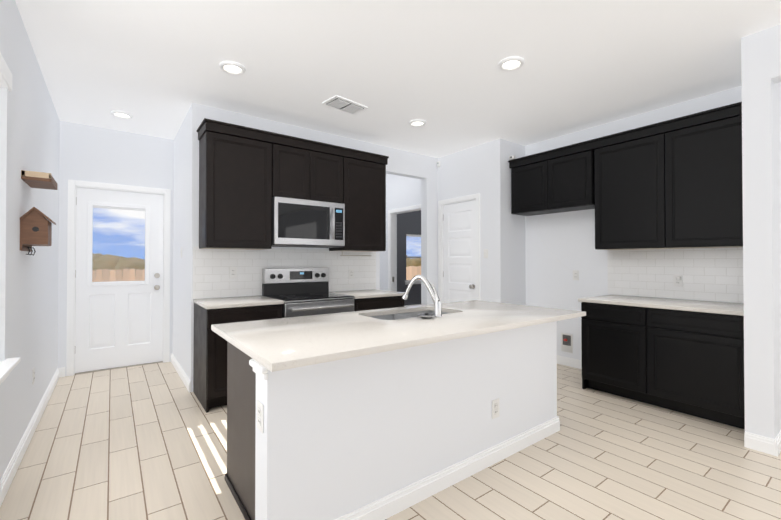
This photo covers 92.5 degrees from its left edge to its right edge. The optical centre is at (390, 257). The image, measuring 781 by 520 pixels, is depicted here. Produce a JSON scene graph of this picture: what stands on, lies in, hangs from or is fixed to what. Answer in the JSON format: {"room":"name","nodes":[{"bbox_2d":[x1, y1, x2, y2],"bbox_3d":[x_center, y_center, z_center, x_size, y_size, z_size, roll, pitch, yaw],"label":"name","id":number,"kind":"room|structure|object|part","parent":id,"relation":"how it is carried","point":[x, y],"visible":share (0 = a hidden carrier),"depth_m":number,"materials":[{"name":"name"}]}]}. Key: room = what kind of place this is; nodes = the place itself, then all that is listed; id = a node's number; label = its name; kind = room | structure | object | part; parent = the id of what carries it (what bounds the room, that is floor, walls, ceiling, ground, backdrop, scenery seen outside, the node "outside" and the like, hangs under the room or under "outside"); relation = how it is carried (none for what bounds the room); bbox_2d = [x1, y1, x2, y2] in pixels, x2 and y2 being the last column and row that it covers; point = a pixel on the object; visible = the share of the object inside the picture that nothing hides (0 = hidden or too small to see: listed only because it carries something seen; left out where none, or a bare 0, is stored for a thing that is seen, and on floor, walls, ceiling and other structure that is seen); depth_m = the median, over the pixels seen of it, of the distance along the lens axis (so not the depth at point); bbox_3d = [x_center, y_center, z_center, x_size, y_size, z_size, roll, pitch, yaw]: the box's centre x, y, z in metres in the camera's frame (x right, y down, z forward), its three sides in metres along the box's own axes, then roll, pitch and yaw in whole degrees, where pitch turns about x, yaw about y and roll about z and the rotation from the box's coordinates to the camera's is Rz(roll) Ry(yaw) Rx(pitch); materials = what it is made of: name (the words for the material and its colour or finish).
{"room":"kitchen","nodes":[
{"label":"kitchen","id":0,"kind":"room"},
{"bbox_2d":[0,0,59,479],"bbox_3d":[-1.103,-0.130,0.591,0.150,2.740,8.590,0,-1,-37],"label":"wall","id":1,"kind":"structure","parent":0,"point":[29,130],"depth_m":2.41,"materials":[{"name":"white paint"}]},
{"bbox_2d":[0,53,11,91],"bbox_3d":[-1.519,-0.238,1.211,0.102,1.556,2.020,0,-1,-37],"label":"window blinds","id":2,"kind":"object","parent":1,"relation":"attached to","point":[5,77],"visible":1,"depth_m":1.94,"materials":[{"name":"white"}]},
{"bbox_2d":[0,357,20,384],"bbox_3d":[-1.508,-0.186,1.181,0.205,1.635,2.080,0,-1,-37],"label":"window sill","id":3,"kind":"structure","parent":1,"relation":"in","point":[8,366],"depth_m":1.90,"materials":[{"name":"white"}]},
{"bbox_2d":[0,367,62,506],"bbox_3d":[-1.031,1.191,0.632,0.030,0.100,8.350,0,-1,-37],"label":"baseboard","id":4,"kind":"structure","parent":1,"relation":"attached to","point":[6,480],"depth_m":2.43,"materials":[{"name":"white"}]},
{"bbox_2d":[32,367,34,384],"bbox_3d":[-2.595,0.861,2.718,0.008,0.114,0.070,0,-1,-37],"label":"outlet","id":5,"kind":"object","parent":1,"relation":"attached to","point":[33,375],"visible":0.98,"depth_m":2.71,"materials":[{"name":"white plastic"}]},
{"bbox_2d":[20,207,55,254],"bbox_3d":[-2.323,-0.165,2.481,0.149,0.302,0.362,0,-1,-37],"label":"birdhouse","id":6,"kind":"object","parent":1,"relation":"attached to","point":[35,227],"visible":1,"depth_m":2.35,"materials":[{"name":"brown wood"}]},
{"bbox_2d":[21,170,56,189],"bbox_3d":[-2.342,-0.514,2.502,0.139,0.055,0.350,0,-1,-37],"label":"wall shelf","id":7,"kind":"object","parent":1,"relation":"attached to","point":[34,179],"visible":1,"depth_m":2.40,"materials":[{"name":"brown wood"}]},
{"bbox_2d":[58,121,173,375],"bbox_3d":[-3.148,-0.093,4.348,1.060,2.740,0.120,0,-1,-37],"label":"wall","id":8,"kind":"structure","parent":0,"point":[89,153],"depth_m":4.22,"materials":[{"name":"white paint"}]},
{"bbox_2d":[66,180,170,375],"bbox_3d":[-3.127,0.220,4.351,0.958,2.114,0.136,0,-1,-37],"label":"door frame","id":9,"kind":"structure","parent":8,"relation":"attached to","point":[73,185],"depth_m":4.13,"materials":[{"name":"white painted wood"}]},
{"bbox_2d":[75,187,163,372],"bbox_3d":[-3.115,0.248,4.324,0.832,2.030,0.128,0,-1,-37],"label":"exterior door","id":10,"kind":"structure","parent":8,"relation":"in","point":[118,323],"depth_m":4.31,"materials":[{"name":"white wood"}]},
{"bbox_2d":[172,103,205,391],"bbox_3d":[-2.272,-0.095,4.159,0.120,2.740,1.470,0,-1,-37],"label":"wall","id":11,"kind":"structure","parent":0,"point":[186,193],"depth_m":3.82,"materials":[{"name":"white paint"}]},
{"bbox_2d":[170,353,190,391],"bbox_3d":[-2.293,1.224,4.055,0.023,0.100,1.350,0,-1,-37],"label":"baseboard","id":12,"kind":"structure","parent":11,"relation":"attached to","point":[186,381],"depth_m":3.93,"materials":[{"name":"white"}]},
{"bbox_2d":[205,106,437,304],"bbox_3d":[-0.585,-0.091,4.574,3.080,2.740,0.120,0,-1,-37],"label":"wall","id":13,"kind":"structure","parent":0,"point":[423,168],"depth_m":5.09,"materials":[{"name":"white paint"}]},
{"bbox_2d":[193,246,375,298],"bbox_3d":[-1.030,0.149,4.160,2.095,0.498,0.008,0,-1,-37],"label":"tile backsplash","id":14,"kind":"structure","parent":13,"relation":"attached to","point":[211,279],"depth_m":3.90,"materials":[{"name":"white tile"}]},
{"bbox_2d":[229,267,236,277],"bbox_3d":[-1.576,0.151,3.743,0.070,0.114,0.008,0,-1,-37],"label":"outlet","id":15,"kind":"object","parent":14,"relation":"attached to","point":[232,272],"visible":1,"depth_m":3.74,"materials":[{"name":"white plastic"}]},
{"bbox_2d":[349,269,353,278],"bbox_3d":[-0.478,0.199,4.561,0.070,0.114,0.008,0,-1,-37],"label":"outlet","id":16,"kind":"object","parent":14,"relation":"attached to","point":[351,273],"visible":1,"depth_m":4.56,"materials":[{"name":"white plastic"}]},
{"bbox_2d":[197,118,388,251],"bbox_3d":[-0.933,-0.646,4.008,2.008,1.132,0.374,0,-1,-37],"label":"upper cabinet","id":17,"kind":"object","parent":13,"relation":"attached to","point":[246,174],"visible":0.96,"depth_m":3.63,"materials":[{"name":"black wood"}]},
{"bbox_2d":[271,196,344,247],"bbox_3d":[-0.904,-0.352,3.970,0.778,0.474,0.446,0,-1,-37],"label":"over-the-range microwave","id":18,"kind":"object","parent":17,"relation":"attached to","point":[306,223],"visible":1,"depth_m":3.82,"materials":[{"name":"grey metal"}]},
{"bbox_2d":[340,251,370,255],"bbox_3d":[-0.406,-0.046,4.433,0.420,0.059,0.012,0,-1,-37],"label":"towel rail","id":19,"kind":"object","parent":17,"relation":"attached to","point":[354,255],"visible":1,"depth_m":4.40,"materials":[{"name":"silver metal"}]},
{"bbox_2d":[0,362,780,519],"bbox_3d":[1.643,1.303,3.963,8.600,0.060,10.740,0,-1,-37],"label":"floor","id":20,"kind":"structure","parent":0,"point":[145,442],"depth_m":2.25,"materials":[{"name":"tile"}]},
{"bbox_2d":[193,303,281,412],"bbox_3d":[-1.422,0.847,3.471,0.631,0.843,0.627,0,-1,-37],"label":"base cabinet","id":21,"kind":"object","parent":20,"relation":"on","point":[210,371],"visible":0.54,"depth_m":3.13,"materials":[{"name":"black wood"}]},
{"bbox_2d":[193,296,283,308],"bbox_3d":[-1.420,0.408,3.466,0.640,0.030,0.645,0,-1,-37],"label":"countertop","id":22,"kind":"structure","parent":21,"relation":"on","point":[224,302],"depth_m":3.33,"materials":[{"name":"stone"}]},
{"bbox_2d":[262,268,354,317],"bbox_3d":[-0.838,0.692,3.852,0.746,1.160,0.700,0,-1,-37],"label":"range","id":23,"kind":"object","parent":20,"relation":"on","point":[301,291],"visible":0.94,"depth_m":3.89,"materials":[{"name":"grey metal"}]},
{"bbox_2d":[354,296,403,310],"bbox_3d":[-0.292,0.855,4.313,0.671,0.843,0.627,0,-1,-37],"label":"base cabinet","id":24,"kind":"object","parent":20,"relation":"on","point":[361,304],"visible":0.19,"depth_m":4.05,"materials":[{"name":"black wood"}]},
{"bbox_2d":[331,289,404,298],"bbox_3d":[-0.276,0.417,4.319,0.702,0.030,0.645,0,-1,-37],"label":"countertop","id":25,"kind":"structure","parent":24,"relation":"on","point":[360,294],"depth_m":4.15,"materials":[{"name":"stone"}]},
{"bbox_2d":[211,320,559,519],"bbox_3d":[0.124,0.837,2.412,2.165,0.844,0.820,0,-1,-37],"label":"kitchen island","id":26,"kind":"object","parent":20,"relation":"on","point":[366,417],"depth_m":1.85,"materials":[{"name":"white paint"}]},
{"bbox_2d":[257,400,263,432],"bbox_3d":[-0.533,0.649,1.526,0.008,0.114,0.070,0,-1,-37],"label":"outlet","id":27,"kind":"object","parent":26,"relation":"attached to","point":[260,416],"visible":0.98,"depth_m":1.52,"materials":[{"name":"white plastic"}]},
{"bbox_2d":[211,300,585,371],"bbox_3d":[0.190,0.409,2.391,2.260,0.053,1.000,0,-1,-37],"label":"island countertop","id":28,"kind":"structure","parent":26,"relation":"on","point":[280,344],"depth_m":1.97,"materials":[{"name":"white stone"}]},
{"bbox_2d":[369,310,448,319],"bbox_3d":[0.152,0.517,2.617,0.770,0.200,0.440,0,-1,-37],"label":"undermount sink","id":29,"kind":"object","parent":28,"relation":"in","point":[400,316],"visible":0.1,"depth_m":2.75,"materials":[{"name":"silver metal"}]},
{"bbox_2d":[402,275,442,316],"bbox_3d":[0.209,0.248,2.471,0.165,0.269,0.250,0,-1,-37],"label":"faucet","id":30,"kind":"object","parent":28,"relation":"on","point":[435,299],"visible":0.98,"depth_m":2.44,"materials":[{"name":"silver metal"}]},
{"bbox_2d":[418,313,434,318],"bbox_3d":[0.226,0.366,2.356,0.112,0.031,0.112,0,-1,-37],"label":"strainer","id":31,"kind":"object","parent":28,"relation":"on","point":[426,316],"visible":1,"depth_m":2.32,"materials":[{"name":"silver metal"}]},
{"bbox_2d":[492,398,498,418],"bbox_3d":[0.649,0.932,2.304,0.070,0.114,0.008,0,-1,-37],"label":"outlet","id":32,"kind":"object","parent":26,"relation":"attached to","point":[495,408],"visible":1,"depth_m":2.30,"materials":[{"name":"white plastic"}]},
{"bbox_2d":[581,302,744,428],"bbox_3d":[2.471,0.846,3.331,0.687,0.843,1.201,0,-1,-37],"label":"base cabinet","id":33,"kind":"object","parent":20,"relation":"on","point":[689,362],"visible":0.81,"depth_m":3.05,"materials":[{"name":"black wood"}]},
{"bbox_2d":[578,295,743,315],"bbox_3d":[2.458,0.407,3.332,0.712,0.030,1.215,0,-1,-37],"label":"countertop","id":34,"kind":"structure","parent":33,"relation":"on","point":[729,308],"depth_m":3.17,"materials":[{"name":"stone"}]},
{"bbox_2d":[15,0,780,157],"bbox_3d":[1.643,-1.496,3.991,8.600,0.060,10.740,0,-1,-37],"label":"ceiling","id":35,"kind":"structure","parent":0,"point":[395,67],"depth_m":2.82,"materials":[{"name":"white paint"}]},
{"bbox_2d":[110,110,132,118],"bbox_3d":[-2.748,-1.462,3.824,0.190,0.034,0.190,0,-1,-37],"label":"recessed light","id":36,"kind":"object","parent":35,"relation":"in","point":[121,114],"visible":0.92,"depth_m":3.82,"materials":[{"name":"white plastic"}]},
{"bbox_2d":[219,61,245,74],"bbox_3d":[-1.225,-1.471,2.901,0.190,0.034,0.190,0,-1,-37],"label":"recessed light","id":37,"kind":"object","parent":35,"relation":"in","point":[232,68],"visible":0.96,"depth_m":2.90,"materials":[{"name":"white plastic"}]},
{"bbox_2d":[322,95,367,114],"bbox_3d":[-0.436,-1.460,3.601,0.380,0.020,0.230,1,-1,-45],"label":"ceiling vent","id":38,"kind":"object","parent":35,"relation":"in","point":[344,104],"visible":1,"depth_m":3.57,"materials":[{"name":"white metal"}]},
{"bbox_2d":[409,119,425,126],"bbox_3d":[0.295,-1.460,4.059,0.190,0.034,0.190,0,-1,-37],"label":"recessed light","id":39,"kind":"object","parent":35,"relation":"in","point":[417,123],"visible":0.98,"depth_m":4.05,"materials":[{"name":"white plastic"}]},
{"bbox_2d":[498,56,524,70],"bbox_3d":[0.917,-1.472,2.839,0.190,0.034,0.190,0,-1,-37],"label":"recessed light","id":40,"kind":"object","parent":35,"relation":"in","point":[512,63],"visible":0.98,"depth_m":2.83,"materials":[{"name":"white plastic"}]},
{"bbox_2d":[397,210,420,305],"bbox_3d":[0.287,-0.042,9.588,4.070,2.740,0.120,0,-1,-37],"label":"wall","id":41,"kind":"structure","parent":0,"point":[408,222],"depth_m":9.58,"materials":[{"name":"grey paint"}]},
{"bbox_2d":[405,257,420,284],"bbox_3d":[0.731,0.046,9.887,0.960,1.300,0.170,0,-1,-37],"label":"window","id":42,"kind":"structure","parent":41,"relation":"in","point":[415,282],"depth_m":9.76,"materials":[{"name":"white"}]},
{"bbox_2d":[406,234,420,256],"bbox_3d":[0.732,-0.312,9.888,0.840,0.577,0.055,0,-1,-37],"label":"blinds","id":43,"kind":"object","parent":41,"relation":"attached to","point":[411,235],"visible":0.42,"depth_m":9.76,"materials":[{"name":"white plastic"}]},
{"bbox_2d":[380,138,506,302],"bbox_3d":[-0.019,-0.072,6.492,0.120,2.740,4.720,0,-1,-37],"label":"wall","id":44,"kind":"structure","parent":0,"point":[480,169],"depth_m":4.79,"materials":[{"name":"white paint"}]},
{"bbox_2d":[388,204,420,290],"bbox_3d":[0.292,0.239,6.072,0.152,2.109,0.928,0,-1,-37],"label":"door frame","id":45,"kind":"structure","parent":44,"relation":"attached to","point":[392,249],"depth_m":6.38,"materials":[{"name":"white wood"}]},
{"bbox_2d":[438,193,479,302],"bbox_3d":[0.971,0.230,5.147,0.136,2.109,0.763,0,-1,-37],"label":"door frame","id":46,"kind":"structure","parent":44,"relation":"attached to","point":[476,197],"depth_m":5.22,"materials":[{"name":"white wood"}]},
{"bbox_2d":[443,200,475,302],"bbox_3d":[0.931,0.260,5.125,0.105,2.026,0.635,0,-1,-37],"label":"pantry door","id":47,"kind":"structure","parent":44,"relation":"in","point":[459,248],"depth_m":5.13,"materials":[{"name":"white wood"}]},
{"bbox_2d":[484,249,487,257],"bbox_3d":[1.207,-0.049,4.736,0.010,0.114,0.070,0,-1,-37],"label":"light switch","id":48,"kind":"object","parent":44,"relation":"attached to","point":[485,253],"visible":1,"depth_m":4.73,"materials":[{"name":"white plastic"}]},
{"bbox_2d":[506,140,525,304],"bbox_3d":[1.612,-0.088,4.839,0.520,2.740,0.120,0,-1,-37],"label":"wall","id":49,"kind":"structure","parent":0,"point":[515,245],"depth_m":4.74,"materials":[{"name":"white paint"}]},
{"bbox_2d":[525,86,741,359],"bbox_3d":[2.483,-0.096,4.004,0.120,2.740,2.260,0,-1,-37],"label":"wall","id":50,"kind":"structure","parent":0,"point":[567,239],"depth_m":4.38,"materials":[{"name":"white paint"}]},
{"bbox_2d":[509,154,551,215],"bbox_3d":[1.783,-0.864,4.556,0.347,0.645,0.490,0,-1,-37],"label":"upper cabinet","id":51,"kind":"object","parent":50,"relation":"attached to","point":[527,174],"depth_m":4.47,"materials":[{"name":"black wood"}]},
{"bbox_2d":[561,333,572,352],"bbox_3d":[2.072,1.008,4.411,0.040,0.220,0.140,0,-1,-37],"label":"outlet box","id":52,"kind":"object","parent":50,"relation":"attached to","point":[566,342],"visible":1,"depth_m":4.41,"materials":[{"name":"white plastic"}]},
{"bbox_2d":[544,142,591,212],"bbox_3d":[2.075,-0.868,4.163,0.347,0.645,0.490,0,-1,-37],"label":"upper cabinet","id":53,"kind":"object","parent":50,"relation":"attached to","point":[567,170],"depth_m":4.07,"materials":[{"name":"black wood"}]},
{"bbox_2d":[557,355,581,368],"bbox_3d":[2.070,1.228,4.434,0.015,0.100,1.055,0,-1,-37],"label":"baseboard","id":54,"kind":"structure","parent":50,"relation":"attached to","point":[576,363],"depth_m":4.38,"materials":[{"name":"white"}]},
{"bbox_2d":[573,270,578,279],"bbox_3d":[2.150,0.207,4.340,0.008,0.114,0.070,0,-1,-37],"label":"outlet","id":55,"kind":"object","parent":50,"relation":"attached to","point":[575,274],"visible":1,"depth_m":4.33,"materials":[{"name":"white plastic"}]},
{"bbox_2d":[592,122,663,249],"bbox_3d":[2.417,-0.640,3.703,0.347,1.110,0.613,0,-1,-37],"label":"upper cabinet","id":56,"kind":"object","parent":50,"relation":"attached to","point":[628,175],"depth_m":3.59,"materials":[{"name":"black wood"}]},
{"bbox_2d":[607,247,743,302],"bbox_3d":[2.733,0.143,3.559,0.008,0.498,1.248,0,-1,-37],"label":"tile backsplash","id":57,"kind":"structure","parent":50,"relation":"attached to","point":[711,274],"depth_m":3.54,"materials":[{"name":"white tile"}]},
{"bbox_2d":[630,274,682,294],"bbox_3d":[2.583,0.275,3.674,0.093,0.224,0.446,0,-1,-37],"label":"outlet","id":58,"kind":"object","parent":57,"relation":"attached to","point":[678,283],"depth_m":3.54,"materials":[{"name":"white plastic"}]},
{"bbox_3d":[2.578,0.284,3.676,0.087,0.207,0.436,0,-1,-37],"label":"electrical outlet with charger cord","id":59,"kind":"part","parent":58,"relation":"part of","materials":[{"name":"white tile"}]},
{"bbox_2d":[660,102,742,248],"bbox_3d":[2.783,-0.644,3.211,0.347,1.110,0.613,0,-1,-37],"label":"upper cabinet","id":60,"kind":"object","parent":50,"relation":"attached to","point":[675,183],"depth_m":3.14,"materials":[{"name":"black wood"}]},
{"bbox_2d":[741,28,780,438],"bbox_3d":[3.400,-0.104,3.191,2.480,2.740,0.140,0,-1,-37],"label":"wall pillar","id":61,"kind":"structure","parent":0,"point":[761,139],"depth_m":2.45,"materials":[{"name":"white paint"}]},
{"bbox_2d":[771,430,780,456],"bbox_3d":[2.814,1.210,2.646,0.935,0.100,0.016,0,-1,-37],"label":"baseboard","id":62,"kind":"structure","parent":61,"relation":"attached to","point":[775,443],"depth_m":2.38,"materials":[{"name":"white"}]},
{"bbox_2d":[770,24,780,83],"bbox_3d":[3.577,-1.331,0.991,0.120,0.330,3.620,0,-1,-37],"label":"wall","id":63,"kind":"structure","parent":0,"point":[775,32],"depth_m":2.39,"materials":[{"name":"white paint"}]},
{"label":"outside","id":64,"kind":"structure","parent":0,"visible":0},
{"bbox_3d":[-21.929,2.159,45.940,100.000,0.050,140.000,0,-1,-37],"label":"ground","id":65,"kind":"structure","parent":64,"visible":0},
{"bbox_2d":[92,253,420,277],"bbox_3d":[-6.306,0.983,52.635,130.027,4.453,13.548,0,-1,-37],"label":"trees","id":66,"kind":"object","parent":65,"relation":"on","point":[414,262],"visible":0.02,"depth_m":33.85,"materials":[{"name":"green plant"}]},
{"bbox_2d":[92,266,420,281],"bbox_3d":[-0.869,1.077,14.346,44.014,1.495,0.150,0,-1,-37],"label":"fence","id":67,"kind":"object","parent":65,"relation":"on","point":[412,272],"depth_m":9.77,"materials":[{"name":"brown wood"}]}
]}

